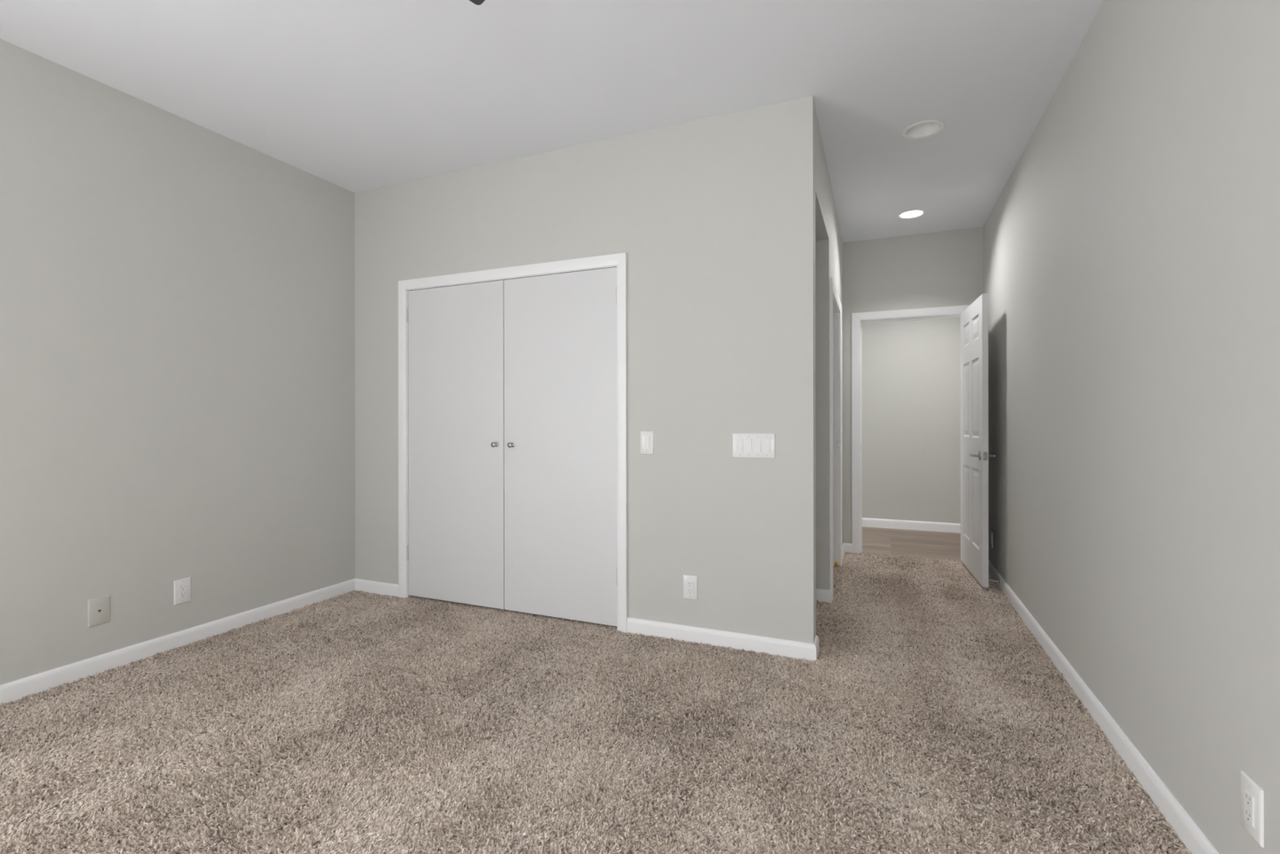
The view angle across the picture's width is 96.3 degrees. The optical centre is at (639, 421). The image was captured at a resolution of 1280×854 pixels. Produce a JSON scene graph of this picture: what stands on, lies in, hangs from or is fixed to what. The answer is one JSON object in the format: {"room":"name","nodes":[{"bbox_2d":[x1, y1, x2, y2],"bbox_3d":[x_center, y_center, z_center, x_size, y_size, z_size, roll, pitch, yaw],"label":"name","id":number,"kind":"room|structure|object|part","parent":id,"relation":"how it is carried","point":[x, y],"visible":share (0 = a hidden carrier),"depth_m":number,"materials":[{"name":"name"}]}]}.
{"room":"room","nodes":[
{"label":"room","id":0,"kind":"room"},
{"bbox_2d":[0,39,355,684],"bbox_3d":[-2.321,-0.154,3.294,0.120,2.853,7.320,0,0,23],"label":"wall","id":1,"kind":"structure","parent":0,"point":[177,294],"depth_m":2.87,"materials":[{"name":"paint"}]},
{"bbox_2d":[88,595,109,626],"bbox_3d":[-2.513,0.882,2.666,0.007,0.127,0.080,0,0,23],"label":"phone jack","id":2,"kind":"object","parent":1,"relation":"attached to","point":[98,607],"visible":1,"depth_m":2.66,"materials":[{"name":"grey plastic"}]},
{"bbox_2d":[0,578,355,704],"bbox_3d":[-2.793,1.132,1.985,0.014,0.087,4.300,0,0,23],"label":"baseboard","id":3,"kind":"structure","parent":1,"relation":"attached to","point":[15,690],"depth_m":2.86,"materials":[{"name":"white paint"}]},
{"bbox_2d":[173,577,191,604],"bbox_3d":[-2.379,0.884,2.986,0.009,0.126,0.079,0,0,23],"label":"wall outlet","id":4,"kind":"object","parent":1,"relation":"attached to","point":[182,587],"visible":1,"depth_m":2.98,"materials":[{"name":"white plastic"}]},
{"bbox_2d":[178,583,186,599],"bbox_3d":[-2.377,0.884,2.985,0.005,0.071,0.037,0,0,23],"label":"receptacle","id":5,"kind":"object","parent":4,"relation":"attached to","point":[182,587],"depth_m":2.98,"materials":[{"name":"grey plastic"}]},
{"bbox_2d":[0,0,1103,242],"bbox_3d":[0.470,-1.734,2.718,5.720,0.300,8.410,0,0,23],"label":"ceiling","id":6,"kind":"structure","parent":0,"point":[353,95],"depth_m":2.60,"materials":[{"name":"white paint"}]},
{"bbox_2d":[469,0,484,4],"bbox_3d":[-0.856,-1.388,1.164,1.021,0.388,1.021,0,0,-5],"label":"ceiling fan","id":7,"kind":"object","parent":6,"relation":"hanging from","point":[475,2],"visible":1,"depth_m":1.70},
{"bbox_2d":[897,209,925,218],"bbox_3d":[2.077,-1.591,4.394,0.196,0.022,0.196,0,0,23],"label":"recessed light","id":8,"kind":"object","parent":6,"relation":"in","point":[911,214],"visible":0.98,"depth_m":4.40,"materials":[{"name":"white glass"}]},
{"bbox_2d":[902,120,944,139],"bbox_3d":[1.539,-1.648,3.118,0.206,0.136,0.206,0,0,23],"label":"recessed light","id":9,"kind":"object","parent":6,"relation":"in","point":[927,128],"visible":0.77,"depth_m":3.17,"materials":[{"name":"white"}]},
{"bbox_2d":[355,96,816,643],"bbox_3d":[-0.542,-0.156,3.437,3.053,2.853,0.115,0,0,23],"label":"wall","id":10,"kind":"structure","parent":0,"point":[713,219],"depth_m":3.06,"materials":[{"name":"paint"}]},
{"bbox_2d":[355,577,398,597],"bbox_3d":[-1.784,1.131,3.886,0.413,0.087,0.014,0,0,23],"label":"baseboard","id":11,"kind":"structure","parent":10,"relation":"attached to","point":[366,585],"depth_m":3.88,"materials":[{"name":"white paint"}]},
{"bbox_2d":[406,280,504,608],"bbox_3d":[-1.185,0.144,3.648,0.763,2.010,0.070,0,0,23],"label":"door","id":12,"kind":"structure","parent":10,"relation":"in","point":[456,340],"depth_m":3.64,"materials":[{"name":"white paint"}]},
{"bbox_3d":[-0.891,0.144,3.506,0.032,0.032,0.034,0,0,23],"label":"knob","id":13,"kind":"part","parent":12,"relation":"part of","materials":[{"name":"silver metal"}]},
{"bbox_2d":[398,252,627,632],"bbox_3d":[-0.812,0.122,3.540,1.648,2.100,0.133,0,0,23],"label":"door frame","id":14,"kind":"structure","parent":10,"relation":"attached to","point":[619,260],"depth_m":3.37,"materials":[{"name":"white paint"}]},
{"bbox_3d":[-1.569,0.123,3.793,0.057,2.100,0.018,0,0,23],"label":"casing","id":15,"kind":"part","parent":14,"relation":"part of","materials":[{"name":"white paint"}]},
{"bbox_3d":[-0.836,-0.898,3.487,1.648,0.060,0.018,0,0,23],"label":"head casing","id":16,"kind":"part","parent":14,"relation":"part of","materials":[{"name":"white paint"}]},
{"bbox_3d":[-0.101,0.121,3.181,0.057,2.100,0.018,0,0,23],"label":"casing","id":17,"kind":"part","parent":14,"relation":"part of","materials":[{"name":"white paint"}]},
{"bbox_2d":[503,266,617,626],"bbox_3d":[-0.475,0.143,3.352,0.766,2.010,0.070,0,0,23],"label":"door","id":18,"kind":"structure","parent":10,"relation":"in","point":[560,330],"depth_m":3.34,"materials":[{"name":"white paint"}]},
{"bbox_3d":[-0.781,0.144,3.460,0.032,0.032,0.034,0,0,23],"label":"knob","id":19,"kind":"part","parent":18,"relation":"part of","materials":[{"name":"silver metal"}]},
{"bbox_2d":[640,431,653,454],"bbox_3d":[0.037,0.118,3.127,0.078,0.126,0.012,0,0,23],"label":"light switch","id":20,"kind":"object","parent":10,"relation":"attached to","point":[646,437],"visible":1,"depth_m":3.12,"materials":[{"name":"white plastic"}]},
{"bbox_2d":[683,574,697,599],"bbox_3d":[0.266,0.879,3.033,0.079,0.126,0.009,0,0,23],"label":"wall outlet","id":21,"kind":"object","parent":10,"relation":"attached to","point":[690,582],"visible":1,"depth_m":3.03,"materials":[{"name":"white plastic"}]},
{"bbox_2d":[686,580,693,594],"bbox_3d":[0.265,0.879,3.032,0.037,0.071,0.002,0,0,23],"label":"receptacle","id":22,"kind":"object","parent":21,"relation":"attached to","point":[690,584],"depth_m":3.03,"materials":[{"name":"grey plastic"}]},
{"bbox_2d":[626,617,819,661],"bbox_3d":[0.417,1.128,3.037,1.006,0.087,0.143,0,0,23],"label":"baseboard","id":23,"kind":"structure","parent":10,"relation":"attached to","point":[789,648],"depth_m":2.95,"materials":[{"name":"white paint"}]},
{"bbox_2d":[732,432,775,458],"bbox_3d":[0.576,0.123,2.902,0.215,0.125,0.012,0,0,23],"label":"light switch","id":24,"kind":"object","parent":10,"relation":"attached to","point":[744,445],"visible":1,"depth_m":2.90,"materials":[{"name":"white plastic"}]},
{"bbox_3d":[0.595,0.124,2.894,0.037,0.071,0.002,0,0,23],"label":"rocker frame","id":25,"kind":"part","parent":24,"relation":"part of","materials":[{"name":"white plastic"}]},
{"bbox_3d":[0.637,0.124,2.876,0.037,0.071,0.002,0,0,23],"label":"rocker frame","id":26,"kind":"part","parent":24,"relation":"part of","materials":[{"name":"white plastic"}]},
{"bbox_2d":[0,526,1185,853],"bbox_3d":[0.475,1.241,2.718,5.720,0.156,8.410,0,0,23],"label":"floor","id":27,"kind":"structure","parent":0,"point":[882,729],"depth_m":1.94,"materials":[{"name":"beige carpet"}]},
{"bbox_2d":[0,551,1191,853],"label":"carpet","id":28,"kind":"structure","parent":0,"point":[866,563],"depth_m":2.11,"materials":[{"name":"beige carpet"}]},
{"bbox_2d":[815,111,843,589],"bbox_3d":[0.954,-0.158,4.166,0.853,2.853,2.383,0,0,23],"label":"wall","id":29,"kind":"structure","parent":0,"point":[828,240],"depth_m":3.70,"materials":[{"name":"paint"}]},
{"bbox_2d":[816,588,832,603],"bbox_3d":[0.835,1.127,3.858,0.867,0.087,0.055,0,0,23],"label":"baseboard","id":30,"kind":"structure","parent":29,"relation":"attached to","point":[826,595],"depth_m":3.69,"materials":[{"name":"white paint"}]},
{"bbox_2d":[829,277,842,600],"bbox_3d":[1.383,0.119,4.212,0.133,2.100,1.022,0,0,23],"label":"door frame","id":31,"kind":"structure","parent":29,"relation":"attached to","point":[835,305],"depth_m":4.61,"materials":[{"name":"white paint"}]},
{"bbox_3d":[1.250,0.119,3.744,0.018,2.100,0.057,0,0,23],"label":"casing","id":32,"kind":"part","parent":31,"relation":"part of","materials":[{"name":"white paint"}]},
{"bbox_3d":[1.435,-0.901,4.190,0.018,0.060,1.022,0,0,23],"label":"head casing","id":33,"kind":"part","parent":31,"relation":"part of","materials":[{"name":"white paint"}]},
{"bbox_3d":[1.622,0.118,4.635,0.018,2.100,0.057,0,0,23],"label":"casing","id":34,"kind":"part","parent":31,"relation":"part of","materials":[{"name":"white paint"}]},
{"bbox_2d":[842,542,852,559],"bbox_3d":[1.751,1.126,4.869,0.074,0.087,0.473,0,0,23],"label":"baseboard","id":35,"kind":"structure","parent":29,"relation":"attached to","point":[846,547],"depth_m":5.07,"materials":[{"name":"white paint"}]},
{"bbox_2d":[843,226,982,543],"bbox_3d":[2.276,-0.160,5.714,4.700,2.853,1.492,0,0,23],"label":"wall","id":36,"kind":"structure","parent":0,"point":[911,426],"depth_m":6.02,"materials":[{"name":"paint"}]},
{"bbox_2d":[851,304,970,553],"bbox_3d":[2.329,0.107,4.936,0.943,2.120,0.132,0,0,23],"label":"door frame","id":37,"kind":"structure","parent":36,"relation":"attached to","point":[857,318],"depth_m":5.04,"materials":[{"name":"white paint"}]},
{"bbox_3d":[1.902,0.108,5.052,0.066,2.120,0.017,0,0,23],"label":"casing","id":38,"kind":"part","parent":37,"relation":"part of","materials":[{"name":"white paint"}]},
{"bbox_3d":[2.305,-0.920,4.883,0.943,0.066,0.017,0,0,23],"label":"head casing","id":39,"kind":"part","parent":37,"relation":"part of","materials":[{"name":"white paint"}]},
{"bbox_2d":[862,517,960,533],"bbox_3d":[2.008,1.117,6.497,3.000,0.104,0.014,0,0,23],"label":"baseboard","id":40,"kind":"structure","parent":36,"relation":"attached to","point":[868,522],"depth_m":6.12,"materials":[{"name":"white paint"}]},
{"bbox_2d":[960,293,995,586],"bbox_3d":[2.514,0.132,4.330,0.151,2.020,0.833,0,0,20],"label":"door","id":41,"kind":"structure","parent":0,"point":[974,320],"depth_m":4.18,"materials":[{"name":"white paint"}]},
{"bbox_3d":[2.377,0.241,3.949,0.025,0.058,0.002,0,0,20],"label":"latch plate","id":42,"kind":"part","parent":41,"relation":"part of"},
{"bbox_2d":[982,0,1279,853],"bbox_3d":[1.549,-0.159,1.523,0.120,2.853,7.033,0,0,23],"label":"wall","id":43,"kind":"structure","parent":0,"point":[1131,246],"depth_m":1.74,"materials":[{"name":"paint"}]},
{"bbox_2d":[990,530,992,547],"bbox_3d":[2.656,0.894,4.338,0.009,0.116,0.072,0,0,23],"label":"wall outlet","id":44,"kind":"object","parent":43,"relation":"attached to","point":[991,532],"visible":1,"depth_m":4.32,"materials":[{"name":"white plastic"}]},
{"bbox_2d":[988,560,1218,853],"bbox_3d":[1.490,1.126,1.551,0.014,0.087,6.798,0,0,23],"label":"baseboard","id":45,"kind":"structure","parent":43,"relation":"attached to","point":[1188,833],"depth_m":1.98,"materials":[{"name":"white paint"}]},
{"bbox_2d":[1240,770,1263,847],"bbox_3d":[1.391,0.881,1.307,0.009,0.126,0.079,0,0,23],"label":"wall outlet","id":46,"kind":"object","parent":43,"relation":"attached to","point":[1251,794],"visible":1,"depth_m":1.30,"materials":[{"name":"white plastic"}]},
{"bbox_2d":[1244,786,1254,828],"bbox_3d":[1.390,0.881,1.308,0.002,0.071,0.037,0,0,23],"label":"receptacle","id":47,"kind":"object","parent":46,"relation":"attached to","point":[1249,793],"depth_m":1.30,"materials":[{"name":"grey plastic"}]}
]}

